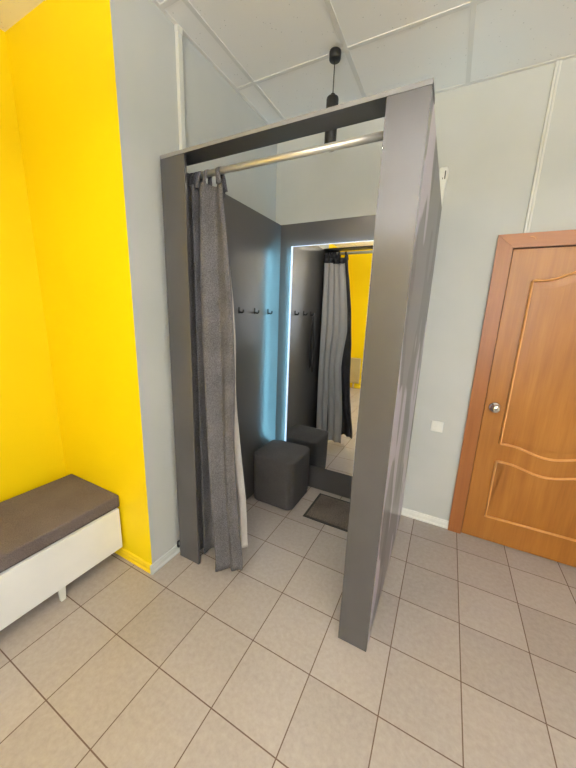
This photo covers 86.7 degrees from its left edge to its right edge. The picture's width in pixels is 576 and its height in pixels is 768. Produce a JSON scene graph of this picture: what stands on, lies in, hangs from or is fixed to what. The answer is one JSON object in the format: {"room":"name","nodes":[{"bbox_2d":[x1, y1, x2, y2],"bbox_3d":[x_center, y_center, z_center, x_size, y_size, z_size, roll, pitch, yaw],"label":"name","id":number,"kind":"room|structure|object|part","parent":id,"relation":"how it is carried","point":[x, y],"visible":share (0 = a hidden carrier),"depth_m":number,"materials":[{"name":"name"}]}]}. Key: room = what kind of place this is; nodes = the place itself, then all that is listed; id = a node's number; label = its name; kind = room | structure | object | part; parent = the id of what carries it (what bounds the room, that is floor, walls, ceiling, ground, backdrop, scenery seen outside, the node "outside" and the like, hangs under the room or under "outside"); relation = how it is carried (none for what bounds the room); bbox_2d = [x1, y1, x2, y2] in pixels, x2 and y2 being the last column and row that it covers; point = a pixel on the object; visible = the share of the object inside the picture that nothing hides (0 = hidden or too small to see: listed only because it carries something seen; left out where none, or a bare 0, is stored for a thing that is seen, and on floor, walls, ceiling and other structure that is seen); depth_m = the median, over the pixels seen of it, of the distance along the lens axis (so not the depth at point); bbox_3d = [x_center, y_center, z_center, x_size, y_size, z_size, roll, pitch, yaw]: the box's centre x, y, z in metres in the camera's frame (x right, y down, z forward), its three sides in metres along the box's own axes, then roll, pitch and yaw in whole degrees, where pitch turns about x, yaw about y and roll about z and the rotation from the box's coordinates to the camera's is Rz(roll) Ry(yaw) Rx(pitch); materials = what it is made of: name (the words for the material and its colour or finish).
{"room":"clothing store","nodes":[
{"label":"clothing store","id":0,"kind":"room"},
{"bbox_2d":[0,29,65,501],"bbox_3d":[-2.321,-0.141,0.665,0.120,3.018,3.050,9,14,26],"label":"wall","id":1,"kind":"structure","parent":0,"point":[31,450],"depth_m":1.86,"materials":[{"name":"yellow paint"}]},
{"bbox_2d":[5,0,276,563],"bbox_3d":[-0.904,-0.487,2.413,0.988,3.018,1.420,9,14,26],"label":"wall","id":2,"kind":"structure","parent":0,"point":[94,82],"depth_m":1.66,"materials":[{"name":"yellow paint"}]},
{"bbox_2d":[114,547,151,572],"bbox_3d":[-1.234,1.095,2.090,0.868,0.055,0.017,9,14,26],"label":"baseboard","id":3,"kind":"structure","parent":2,"relation":"attached to","point":[122,552],"depth_m":1.96,"materials":[{"name":"yellow paint"}]},
{"bbox_2d":[150,542,179,574],"bbox_3d":[-0.514,1.023,2.510,0.017,0.060,1.437,9,14,26],"label":"baseboard","id":4,"kind":"structure","parent":2,"relation":"attached to","point":[175,550],"depth_m":1.97,"materials":[{"name":"white plastic"}]},
{"bbox_2d":[174,24,185,149],"bbox_3d":[-0.611,-0.386,1.885,0.024,2.952,0.036,9,14,26],"label":"cable trunking","id":5,"kind":"object","parent":2,"relation":"attached to","point":[178,30],"visible":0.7,"depth_m":1.61,"materials":[{"name":"white plastic"}]},
{"bbox_2d":[0,486,575,767],"bbox_3d":[0.007,1.558,0.597,4.758,0.100,4.710,9,14,26],"label":"floor","id":6,"kind":"structure","parent":0,"point":[469,659],"depth_m":1.44,"materials":[{"name":"beige tile"}]},
{"bbox_2d":[0,474,122,630],"bbox_3d":[-1.675,1.032,1.380,0.535,0.462,1.630,9,14,26],"label":"bench","id":7,"kind":"object","parent":6,"relation":"on","point":[52,533],"visible":1,"depth_m":1.68,"materials":[{"name":"white laminate"}]},
{"bbox_2d":[0,474,118,572],"bbox_3d":[-1.674,0.849,1.341,0.523,0.089,1.630,9,14,26],"label":"cushion","id":8,"kind":"object","parent":7,"relation":"on","point":[34,522],"depth_m":1.73,"materials":[{"name":"brown fabric"}]},
{"bbox_3d":[-1.260,1.162,1.701,0.018,0.094,0.036,9,14,26],"label":"leg","id":9,"kind":"part","parent":7,"relation":"part of","materials":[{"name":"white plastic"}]},
{"bbox_2d":[253,439,309,509],"bbox_3d":[-0.056,0.794,2.717,0.398,0.447,0.392,9,14,26],"label":"pouf","id":10,"kind":"object","parent":6,"relation":"on","point":[280,467],"visible":1,"depth_m":2.56,"materials":[{"name":"grey fabric"}]},
{"bbox_2d":[160,78,441,651],"bbox_3d":[0.156,-0.025,2.045,1.247,2.348,1.238,9,14,26],"label":"booth","id":11,"kind":"object","parent":6,"relation":"on","point":[404,228],"visible":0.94,"depth_m":1.50,"materials":[{"name":"laminate"}]},
{"bbox_2d":[187,167,247,571],"bbox_3d":[-0.419,0.035,1.734,0.470,2.274,0.270,9,14,26],"label":"curtain","id":12,"kind":"object","parent":11,"relation":"hanging from","point":[222,513],"visible":0.87,"depth_m":1.70,"materials":[{"name":"grey fabric"}]},
{"bbox_3d":[-0.380,-0.100,2.325,0.016,2.332,1.220,9,14,26],"label":"panel","id":13,"kind":"part","parent":11,"relation":"part of","materials":[{"name":"laminate"}]},
{"bbox_3d":[-0.032,-1.015,1.369,1.208,0.036,0.030,9,14,26],"label":"curtain rod","id":14,"kind":"part","parent":11,"relation":"part of","materials":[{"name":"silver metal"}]},
{"bbox_3d":[0.440,-0.128,2.576,1.208,2.332,0.016,9,14,26],"label":"panel","id":15,"kind":"part","parent":11,"relation":"part of","materials":[{"name":"laminate"}]},
{"bbox_2d":[285,240,373,476],"bbox_3d":[0.304,-0.172,2.612,0.684,1.910,0.030,9,14,26],"label":"wall mirror","id":16,"kind":"object","parent":11,"relation":"attached to","point":[330,283],"visible":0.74,"depth_m":2.56,"materials":[{"name":"clear glass"}]},
{"bbox_2d":[303,493,349,531],"bbox_3d":[0.468,1.081,2.525,0.590,0.010,0.380,9,14,26],"label":"doormat","id":17,"kind":"object","parent":6,"relation":"on","point":[325,509],"visible":0.52,"depth_m":2.54,"materials":[{"name":"grey fabric"}]},
{"bbox_2d":[0,0,575,123],"bbox_3d":[0.116,-1.471,-0.091,4.758,0.080,4.710,9,14,26],"label":"ceiling","id":18,"kind":"structure","parent":0,"point":[266,37],"depth_m":1.60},
{"bbox_2d":[44,0,575,124],"bbox_3d":[0.115,-1.431,-0.082,4.518,0.005,4.470,9,14,26],"label":"trim","id":19,"kind":"structure","parent":18,"relation":"attached to","point":[472,4],"depth_m":1.66,"materials":[{"name":"paint"}]},
{"bbox_2d":[324,47,340,151],"bbox_3d":[0.251,-1.591,1.721,0.068,0.468,0.068,9,14,26],"label":"pendant lamp","id":20,"kind":"object","parent":18,"relation":"hanging from","point":[335,52],"visible":0.66,"depth_m":1.69,"materials":[{"name":"black metal"}]},
{"bbox_3d":[0.247,-1.495,1.743,0.068,0.270,0.068,9,14,26],"label":"lamp shade","id":21,"kind":"part","parent":20,"relation":"part of","materials":[{"name":"black metal"}]},
{"bbox_3d":[0.255,-1.696,1.697,0.005,0.172,0.006,9,14,26],"label":"cord","id":22,"kind":"part","parent":20,"relation":"part of","materials":[{"name":"black metal"}]},
{"bbox_2d":[275,57,575,520],"bbox_3d":[1.507,-0.308,2.054,3.890,3.198,0.120,9,14,26],"label":"wall","id":23,"kind":"structure","parent":0,"point":[489,132],"depth_m":2.04,"materials":[{"name":"grey paint"}]},
{"bbox_2d":[401,507,448,528],"bbox_3d":[1.107,1.086,2.478,0.347,0.064,0.017,9,14,26],"label":"baseboard","id":24,"kind":"structure","parent":23,"relation":"attached to","point":[406,512],"depth_m":2.47,"materials":[{"name":"white plastic"}]},
{"bbox_2d":[430,420,443,432],"bbox_3d":[1.127,0.322,2.309,0.084,0.084,0.015,9,14,26],"label":"light switch","id":25,"kind":"object","parent":23,"relation":"attached to","point":[437,426],"visible":1,"depth_m":2.30,"materials":[{"name":"white plastic"}]},
{"bbox_2d":[439,166,448,203],"bbox_3d":[1.017,-1.290,2.018,0.056,0.252,0.040,9,14,26],"label":"wall sensor","id":26,"kind":"object","parent":23,"relation":"attached to","point":[444,171],"visible":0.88,"depth_m":1.99,"materials":[{"name":"white plastic"}]},
{"bbox_2d":[448,229,575,566],"bbox_3d":[1.719,0.171,1.923,0.988,2.136,0.086,9,14,26],"label":"door","id":27,"kind":"structure","parent":23,"relation":"in","point":[515,485],"depth_m":2.02,"materials":[{"name":"brown wood"}]},
{"bbox_3d":[1.732,0.166,1.948,0.988,2.136,0.028,9,14,26],"label":"frame","id":28,"kind":"part","parent":27,"relation":"part of","materials":[{"name":"red wood"}]},
{"bbox_3d":[1.409,0.166,2.076,0.072,0.072,0.064,9,14,26],"label":"knob","id":29,"kind":"part","parent":27,"relation":"part of","materials":[{"name":"silver metal"}]},
{"bbox_3d":[1.706,0.793,2.082,0.562,0.451,0.032,9,14,26],"label":"moulding","id":30,"kind":"part","parent":27,"relation":"part of","materials":[{"name":"brown wood"}]},
{"bbox_3d":[1.708,0.723,2.066,0.546,0.582,0.005,9,14,26],"label":"panel","id":31,"kind":"part","parent":27,"relation":"part of","materials":[{"name":"orange wood"}]},
{"bbox_3d":[1.737,-0.083,1.883,0.562,1.203,0.032,9,14,26],"label":"moulding","id":32,"kind":"part","parent":27,"relation":"part of","materials":[{"name":"brown wood"}]},
{"bbox_3d":[1.737,-0.083,1.884,0.546,1.187,0.005,9,14,26],"label":"panel","id":33,"kind":"part","parent":27,"relation":"part of","materials":[{"name":"orange wood"}]},
{"bbox_2d":[523,59,562,232],"bbox_3d":[1.477,-1.351,1.776,0.028,0.877,0.012,9,14,26],"label":"cable trunking","id":34,"kind":"object","parent":23,"relation":"attached to","point":[558,64],"visible":0.89,"depth_m":1.76,"materials":[{"name":"white plastic"}]}
]}

